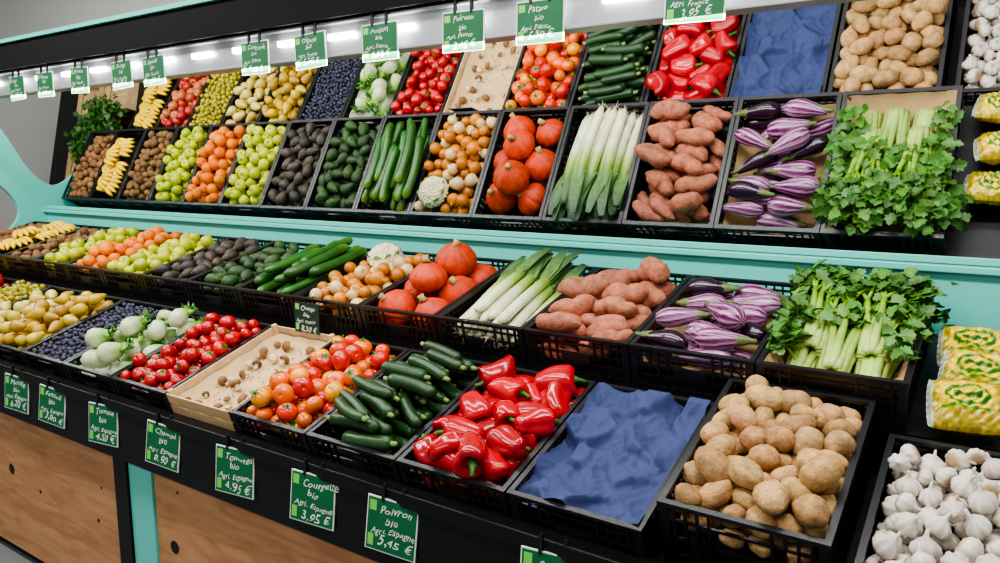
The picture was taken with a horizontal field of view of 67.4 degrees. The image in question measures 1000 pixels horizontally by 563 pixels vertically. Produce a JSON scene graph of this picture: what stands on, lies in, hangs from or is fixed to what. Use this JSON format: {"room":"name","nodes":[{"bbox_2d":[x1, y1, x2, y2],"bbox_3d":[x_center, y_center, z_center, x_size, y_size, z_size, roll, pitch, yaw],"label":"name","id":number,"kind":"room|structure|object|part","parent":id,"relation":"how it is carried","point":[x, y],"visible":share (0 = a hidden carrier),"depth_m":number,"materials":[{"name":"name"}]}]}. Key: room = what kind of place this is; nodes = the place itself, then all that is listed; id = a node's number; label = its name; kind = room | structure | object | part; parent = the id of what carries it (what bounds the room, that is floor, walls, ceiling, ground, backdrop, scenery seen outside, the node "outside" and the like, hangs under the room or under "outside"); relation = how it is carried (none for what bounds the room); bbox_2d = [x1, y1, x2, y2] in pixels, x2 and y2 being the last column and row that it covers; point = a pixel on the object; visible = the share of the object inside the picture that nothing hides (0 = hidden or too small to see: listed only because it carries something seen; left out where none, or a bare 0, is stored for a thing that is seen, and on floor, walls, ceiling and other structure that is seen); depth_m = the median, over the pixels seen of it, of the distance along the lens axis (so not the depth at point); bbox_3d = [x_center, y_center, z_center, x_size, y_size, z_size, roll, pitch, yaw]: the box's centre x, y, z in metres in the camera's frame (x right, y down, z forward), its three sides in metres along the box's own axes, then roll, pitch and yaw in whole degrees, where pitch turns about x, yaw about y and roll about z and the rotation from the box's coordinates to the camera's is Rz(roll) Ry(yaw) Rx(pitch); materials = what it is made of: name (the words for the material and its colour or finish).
{"room":"food shop","nodes":[
{"label":"food shop","id":0,"kind":"room"},
{"bbox_2d":[0,540,37,562],"bbox_3d":[-2.619,1.830,1.778,14.000,0.050,7.500,6,10,34],"label":"floor","id":1,"kind":"structure","parent":0,"point":[8,554],"depth_m":4.00,"materials":[{"name":"grey tile"}]},
{"bbox_2d":[0,162,999,562],"bbox_3d":[-0.961,0.214,3.435,7.180,2.650,1.325,6,10,34],"label":"display stand","id":2,"kind":"object","parent":1,"relation":"on","point":[66,497],"visible":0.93,"depth_m":2.98,"materials":[{"name":"black paint"}]},
{"bbox_2d":[0,274,19,287],"bbox_3d":[-3.332,0.145,4.667,0.398,0.361,0.593,6,10,34],"label":"crate","id":3,"kind":"object","parent":2,"relation":"on","point":[2,284],"visible":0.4,"depth_m":4.76,"materials":[{"name":"black plastic"}]},
{"bbox_2d":[5,365,28,413],"bbox_3d":[-2.321,0.516,3.602,0.190,0.222,0.023,4,10,25],"label":"price tag","id":4,"kind":"object","parent":2,"relation":"attached to","point":[16,390],"visible":1,"depth_m":3.60,"materials":[{"name":"green"}]},
{"bbox_3d":[-3.802,-0.581,5.510,0.040,1.700,0.940,6,10,34],"label":"curved panel","id":5,"kind":"part","parent":2,"relation":"part of","materials":[{"name":"teal paint"}]},
{"bbox_2d":[0,221,50,253],"bbox_3d":[-3.565,-0.266,5.467,0.398,0.303,0.618,6,10,34],"label":"crate","id":6,"kind":"object","parent":2,"relation":"on","point":[4,233],"visible":0.17,"depth_m":5.54,"materials":[{"name":"black plastic"}]},
{"bbox_2d":[0,280,51,310],"bbox_3d":[-2.998,0.191,4.443,0.398,0.339,0.593,6,10,34],"label":"crate","id":7,"kind":"object","parent":2,"relation":"on","point":[19,290],"visible":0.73,"depth_m":4.49,"materials":[{"name":"yellow food"}]},
{"bbox_2d":[0,286,83,352],"bbox_3d":[-2.663,0.231,4.218,0.398,0.326,0.593,6,10,34],"label":"crate","id":8,"kind":"object","parent":2,"relation":"on","point":[21,308],"visible":0.34,"depth_m":4.24,"materials":[{"name":"yellow food"}]},
{"bbox_2d":[0,221,89,276],"bbox_3d":[-3.233,-0.248,5.241,0.398,0.335,0.618,6,10,34],"label":"crate","id":9,"kind":"object","parent":2,"relation":"on","point":[55,228],"visible":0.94,"depth_m":5.17,"materials":[{"name":"black plastic"}]},
{"bbox_2d":[38,376,65,428],"bbox_3d":[-2.036,0.547,3.410,0.195,0.226,0.022,4,10,25],"label":"price tag","id":10,"kind":"object","parent":2,"relation":"attached to","point":[52,404],"visible":1,"depth_m":3.41,"materials":[{"name":"green"}]},
{"bbox_2d":[2,225,114,281],"bbox_3d":[-2.901,-0.203,5.018,0.398,0.311,0.618,6,10,34],"label":"crate","id":11,"kind":"object","parent":2,"relation":"on","point":[25,269],"visible":0.5,"depth_m":4.87,"materials":[{"name":"black plastic"}]},
{"bbox_3d":[-2.949,0.943,4.197,3.090,0.860,0.020,6,10,34],"label":"plywood panel","id":12,"kind":"part","parent":2,"relation":"part of","materials":[{"name":"brown wood"}]},
{"bbox_2d":[0,291,125,366],"bbox_3d":[-2.329,0.249,3.990,0.398,0.358,0.593,6,10,34],"label":"crate","id":13,"kind":"object","parent":2,"relation":"on","point":[43,322],"visible":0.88,"depth_m":3.88,"materials":[{"name":"yellow food"}]},
{"bbox_2d":[31,227,145,286],"bbox_3d":[-2.569,-0.179,4.793,0.398,0.332,0.618,6,10,34],"label":"crate","id":14,"kind":"object","parent":2,"relation":"on","point":[55,261],"visible":0.6,"depth_m":4.64,"materials":[{"name":"black plastic"}]},
{"bbox_2d":[21,299,169,379],"bbox_3d":[-1.994,0.300,3.767,0.398,0.325,0.593,6,10,34],"label":"crate","id":15,"kind":"object","parent":2,"relation":"on","point":[52,355],"visible":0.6,"depth_m":3.71,"materials":[{"name":"blue food"}]},
{"bbox_2d":[89,393,117,447],"bbox_3d":[-1.674,0.581,3.166,0.181,0.216,0.025,4,9,25],"label":"price tag","id":16,"kind":"object","parent":2,"relation":"attached to","point":[103,422],"visible":0.99,"depth_m":3.16,"materials":[{"name":"green"}]},
{"bbox_2d":[64,226,183,293],"bbox_3d":[-2.237,-0.151,4.568,0.398,0.343,0.618,6,10,34],"label":"crate","id":17,"kind":"object","parent":2,"relation":"on","point":[98,258],"visible":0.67,"depth_m":4.41,"materials":[{"name":"orange food"}]},
{"bbox_2d":[63,301,209,394],"bbox_3d":[-1.659,0.302,3.537,0.398,0.388,0.593,6,10,34],"label":"crate","id":18,"kind":"object","parent":2,"relation":"on","point":[108,357],"visible":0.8,"depth_m":3.43,"materials":[{"name":"food"}]},
{"bbox_2d":[145,411,179,472],"bbox_3d":[-1.313,0.621,2.922,0.196,0.227,0.022,4,10,25],"label":"price tag","id":19,"kind":"object","parent":2,"relation":"attached to","point":[162,443],"visible":0.99,"depth_m":2.92,"materials":[{"name":"green"}]},
{"bbox_2d":[100,232,229,300],"bbox_3d":[-1.905,-0.109,4.345,0.398,0.328,0.618,6,10,34],"label":"crate","id":20,"kind":"object","parent":2,"relation":"on","point":[131,284],"visible":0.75,"depth_m":4.20,"materials":[{"name":"green food"}]},
{"bbox_2d":[110,312,271,411],"bbox_3d":[-1.325,0.349,3.313,0.398,0.363,0.593,6,10,34],"label":"crate","id":21,"kind":"object","parent":2,"relation":"on","point":[180,360],"visible":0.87,"depth_m":3.20,"materials":[{"name":"red food"}]},
{"bbox_2d":[140,237,274,306],"bbox_3d":[-1.573,-0.070,4.122,0.398,0.317,0.618,6,10,34],"label":"crate","id":22,"kind":"object","parent":2,"relation":"on","point":[171,288],"visible":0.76,"depth_m":4.00,"materials":[{"name":"black plastic"}]},
{"bbox_2d":[215,434,254,499],"bbox_3d":[-0.945,0.655,2.674,0.182,0.217,0.025,4,10,25],"label":"price tag","id":23,"kind":"object","parent":2,"relation":"attached to","point":[235,473],"visible":1,"depth_m":2.67,"materials":[{"name":"green"}]},
{"bbox_2d":[166,324,334,431],"bbox_3d":[-0.990,0.398,3.089,0.398,0.330,0.590,6,10,34],"label":"crate","id":24,"kind":"object","parent":2,"relation":"on","point":[209,396],"visible":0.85,"depth_m":3.12,"materials":[{"name":"beige wood"}]},
{"bbox_2d":[294,301,319,334],"bbox_3d":[-0.834,0.157,3.239,0.152,0.132,0.006,6,10,34],"label":"price tag","id":25,"kind":"object","parent":24,"relation":"on","point":[307,319],"visible":1,"depth_m":3.23,"materials":[{"name":"plastic"}]},
{"bbox_2d":[185,240,324,316],"bbox_3d":[-1.241,-0.037,3.898,0.398,0.319,0.618,6,10,34],"label":"crate","id":26,"kind":"object","parent":2,"relation":"on","point":[218,293],"visible":0.64,"depth_m":3.75,"materials":[{"name":"black plastic"}]},
{"bbox_3d":[0.118,1.256,2.128,3.765,0.860,0.020,6,10,34],"label":"plywood panel","id":27,"kind":"part","parent":2,"relation":"part of","materials":[{"name":"brown wood"}]},
{"bbox_2d":[235,237,371,325],"bbox_3d":[-0.906,-0.024,3.669,0.405,0.362,0.618,6,10,34],"label":"crate","id":28,"kind":"object","parent":2,"relation":"on","point":[282,280],"visible":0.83,"depth_m":3.52,"materials":[{"name":"green food"}]},
{"bbox_2d":[290,458,338,530],"bbox_3d":[-0.605,0.691,2.446,0.201,0.220,0.024,4,10,25],"label":"price tag","id":29,"kind":"object","parent":2,"relation":"attached to","point":[312,500],"visible":1,"depth_m":2.45,"materials":[{"name":"green"}]},
{"bbox_2d":[230,335,409,454],"bbox_3d":[-0.656,0.417,2.862,0.398,0.363,0.593,6,10,34],"label":"crate","id":30,"kind":"object","parent":2,"relation":"on","point":[281,412],"visible":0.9,"depth_m":2.73,"materials":[{"name":"black plastic"}]},
{"bbox_2d":[293,243,436,337],"bbox_3d":[-0.577,0.014,3.447,0.398,0.352,0.618,6,10,34],"label":"crate","id":31,"kind":"object","parent":2,"relation":"on","point":[338,301],"visible":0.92,"depth_m":3.31,"materials":[{"name":"food"}]},
{"bbox_2d":[365,483,417,562],"bbox_3d":[-0.326,0.720,2.256,0.191,0.223,0.022,4,10,25],"label":"price tag","id":32,"kind":"object","parent":2,"relation":"attached to","point":[391,529],"visible":1,"depth_m":2.25,"materials":[{"name":"green"}]},
{"bbox_2d":[305,340,489,481],"bbox_3d":[-0.323,0.438,2.635,0.402,0.391,0.593,6,10,34],"label":"crate","id":33,"kind":"object","parent":2,"relation":"on","point":[417,391],"visible":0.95,"depth_m":2.51,"materials":[{"name":"black plastic"}]},
{"bbox_2d":[0,0,865,98],"bbox_3d":[-0.838,-1.101,3.383,7.140,0.305,0.680,6,10,34],"label":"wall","id":34,"kind":"structure","parent":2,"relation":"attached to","point":[195,38],"depth_m":3.17,"materials":[{"name":"white paint"}]},
{"bbox_2d":[9,68,25,100],"bbox_3d":[-2.820,-1.152,4.378,0.183,0.185,0.010,6,10,34],"label":"price tag","id":35,"kind":"object","parent":34,"relation":"attached to","point":[17,84],"visible":0.99,"depth_m":4.37,"materials":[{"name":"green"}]},
{"bbox_2d":[37,64,54,96],"bbox_3d":[-2.542,-1.124,4.191,0.178,0.180,0.010,7,11,34],"label":"price tag","id":36,"kind":"object","parent":34,"relation":"attached to","point":[45,82],"visible":1,"depth_m":4.19,"materials":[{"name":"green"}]},
{"bbox_2d":[70,58,89,93],"bbox_3d":[-2.236,-1.092,3.985,0.182,0.184,0.010,6,10,34],"label":"price tag","id":37,"kind":"object","parent":34,"relation":"attached to","point":[79,76],"visible":0.99,"depth_m":3.98,"materials":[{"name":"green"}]},
{"bbox_3d":[-0.838,-1.242,3.362,7.140,0.020,0.680,6,10,34],"label":"teal cornice","id":38,"kind":"part","parent":34,"relation":"part of","materials":[{"name":"paint"}]},
{"bbox_2d":[111,52,132,89],"bbox_3d":[-1.895,-1.057,3.754,0.184,0.186,0.010,6,10,34],"label":"price tag","id":39,"kind":"object","parent":34,"relation":"attached to","point":[122,77],"visible":1,"depth_m":3.75,"materials":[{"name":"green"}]},
{"bbox_2d":[142,47,165,86],"bbox_3d":[-1.662,-1.034,3.597,0.183,0.185,0.010,6,10,34],"label":"price tag","id":40,"kind":"object","parent":34,"relation":"attached to","point":[153,66],"visible":1,"depth_m":3.60,"materials":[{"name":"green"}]},
{"bbox_2d":[241,30,269,75],"bbox_3d":[-1.039,-0.971,3.177,0.178,0.180,0.010,6,10,34],"label":"price tag","id":41,"kind":"object","parent":34,"relation":"attached to","point":[254,54],"visible":1,"depth_m":3.17,"materials":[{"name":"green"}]},
{"bbox_2d":[294,22,327,70],"bbox_3d":[-0.756,-0.941,2.986,0.185,0.186,0.010,6,10,34],"label":"price tag","id":42,"kind":"object","parent":34,"relation":"attached to","point":[310,48],"visible":0.99,"depth_m":2.98,"materials":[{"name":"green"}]},
{"bbox_2d":[362,10,398,62],"bbox_3d":[-0.445,-0.910,2.776,0.178,0.180,0.010,5,10,34],"label":"price tag","id":43,"kind":"object","parent":34,"relation":"attached to","point":[380,42],"visible":1,"depth_m":2.77,"materials":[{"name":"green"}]},
{"bbox_2d":[443,0,484,53],"bbox_3d":[-0.126,-0.878,2.561,0.178,0.180,0.010,7,11,34],"label":"price tag","id":44,"kind":"object","parent":34,"relation":"attached to","point":[463,31],"visible":1,"depth_m":2.56,"materials":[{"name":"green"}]},
{"bbox_2d":[516,0,564,45],"bbox_3d":[0.128,-0.852,2.390,0.178,0.180,0.010,7,11,34],"label":"price tag","id":45,"kind":"object","parent":34,"relation":"attached to","point":[537,21],"visible":1,"depth_m":2.39,"materials":[{"name":"green"}]},
{"bbox_2d":[663,0,725,24],"bbox_3d":[0.548,-0.821,2.104,0.178,0.180,0.010,8,11,34],"label":"price tag","id":46,"kind":"object","parent":34,"relation":"attached to","point":[675,11],"visible":1,"depth_m":2.11,"materials":[{"name":"green"}]},
{"bbox_2d":[358,239,514,347],"bbox_3d":[-0.244,0.020,3.219,0.398,0.409,0.618,6,10,34],"label":"crate","id":47,"kind":"object","parent":2,"relation":"on","point":[406,316],"visible":0.81,"depth_m":3.08,"materials":[{"name":"orange food"}]},
{"bbox_2d":[396,355,595,515],"bbox_3d":[0.009,0.477,2.396,0.407,0.385,0.621,6,10,34],"label":"crate","id":48,"kind":"object","parent":2,"relation":"on","point":[475,454],"visible":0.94,"depth_m":2.27,"materials":[{"name":"black plastic"}]},
{"bbox_2d":[0,0,999,266],"bbox_3d":[-0.770,-0.615,3.557,7.140,0.772,0.629,6,10,34],"label":"mirror","id":49,"kind":"object","parent":2,"relation":"on","point":[870,129],"visible":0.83,"depth_m":2.75,"materials":[{"name":"clear glass"}]},
{"bbox_2d":[3,275,999,451],"bbox_3d":[-0.785,0.096,3.642,7.140,0.029,0.625,6,26,34],"label":"shelf","id":50,"kind":"object","parent":2,"relation":"attached to","point":[918,427],"depth_m":2.16,"materials":[{"name":"black paint"}]},
{"bbox_2d":[434,247,597,366],"bbox_3d":[0.086,0.071,2.995,0.398,0.376,0.626,6,10,34],"label":"crate","id":51,"kind":"object","parent":2,"relation":"on","point":[492,328],"visible":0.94,"depth_m":2.86,"materials":[{"name":"food"}]},
{"bbox_3d":[-0.604,-0.254,3.859,7.140,0.024,0.030,6,10,34],"label":"teal ledge trim","id":52,"kind":"part","parent":2,"relation":"part of","materials":[{"name":"paint"}]},
{"bbox_3d":[-0.587,0.130,3.941,7.140,0.825,0.025,6,10,34],"label":"teal panel","id":53,"kind":"part","parent":2,"relation":"part of","materials":[{"name":"paint"}]},
{"bbox_2d":[520,533,568,562],"bbox_3d":[0.154,0.767,1.936,0.226,0.216,0.025,4,10,26],"label":"price tag","id":54,"kind":"object","parent":2,"relation":"attached to","point":[528,554],"visible":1,"depth_m":1.95,"materials":[{"name":"green"}]},
{"bbox_3d":[0.134,0.788,1.947,0.180,0.170,0.004,5,5,25],"label":"frame","id":55,"kind":"part","parent":54,"relation":"part of","materials":[{"name":"white"}]},
{"bbox_2d":[523,256,692,384],"bbox_3d":[0.423,0.106,2.771,0.410,0.374,0.620,6,10,34],"label":"crate","id":56,"kind":"object","parent":2,"relation":"on","point":[590,329],"visible":0.93,"depth_m":2.63,"materials":[{"name":"orange food"}]},
{"bbox_2d":[506,382,714,559],"bbox_3d":[0.348,0.534,2.187,0.398,0.334,0.593,6,10,34],"label":"crate","id":57,"kind":"object","parent":2,"relation":"on","point":[621,446],"visible":0.96,"depth_m":2.13,"materials":[{"name":"blue fabric"}]},
{"bbox_2d":[628,275,793,399],"bbox_3d":[0.746,0.166,2.558,0.411,0.319,0.618,6,10,34],"label":"crate","id":58,"kind":"object","parent":2,"relation":"on","point":[709,334],"visible":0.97,"depth_m":2.41,"materials":[{"name":"purple food"}]},
{"bbox_2d":[656,375,875,562],"bbox_3d":[0.721,0.518,1.974,0.398,0.436,0.620,6,10,34],"label":"crate","id":59,"kind":"object","parent":2,"relation":"on","point":[770,465],"visible":1,"depth_m":1.83,"materials":[{"name":"black plastic"}]},
{"bbox_2d":[656,473,877,562],"bbox_3d":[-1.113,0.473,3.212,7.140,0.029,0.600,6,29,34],"label":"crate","id":60,"kind":"object","parent":2,"relation":"attached to","point":[778,555],"depth_m":1.94,"materials":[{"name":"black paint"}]},
{"bbox_2d":[755,258,959,432],"bbox_3d":[1.088,0.159,2.321,0.543,0.404,0.618,6,10,34],"label":"crate","id":61,"kind":"object","parent":2,"relation":"on","point":[842,332],"visible":1,"depth_m":2.24,"materials":[{"name":"black plastic"}]},
{"bbox_2d":[854,433,999,562],"bbox_3d":[1.061,0.597,1.704,0.398,0.355,0.593,6,10,34],"label":"crate","id":62,"kind":"object","parent":2,"relation":"on","point":[925,509],"visible":1,"depth_m":1.73,"materials":[{"name":"white food"}]},
{"bbox_2d":[926,379,999,435],"bbox_3d":[1.222,0.328,1.963,0.186,0.131,0.132,4,9,24],"label":"bag","id":63,"kind":"object","parent":2,"relation":"on","point":[960,406],"visible":1,"depth_m":1.94,"materials":[{"name":"yellow plastic"}]},
{"bbox_2d":[937,350,999,384],"bbox_3d":[1.320,0.263,2.074,0.185,0.130,0.129,7,11,41],"label":"bag","id":64,"kind":"object","parent":2,"relation":"on","point":[968,365],"visible":0.64,"depth_m":2.06,"materials":[{"name":"yellow plastic"}]},
{"bbox_2d":[937,326,999,366],"bbox_3d":[1.391,0.200,2.203,0.185,0.131,0.130,5,10,31],"label":"bag","id":65,"kind":"object","parent":2,"relation":"on","point":[977,339],"visible":0.66,"depth_m":2.19,"materials":[{"name":"yellow plastic"}]},
{"bbox_2d":[0,0,185,230],"bbox_3d":[-0.534,-0.432,4.527,14.000,3.600,0.100,6,10,34],"label":"wall","id":66,"kind":"structure","parent":0,"point":[17,17],"depth_m":6.54,"materials":[{"name":"white paint"}]}
]}

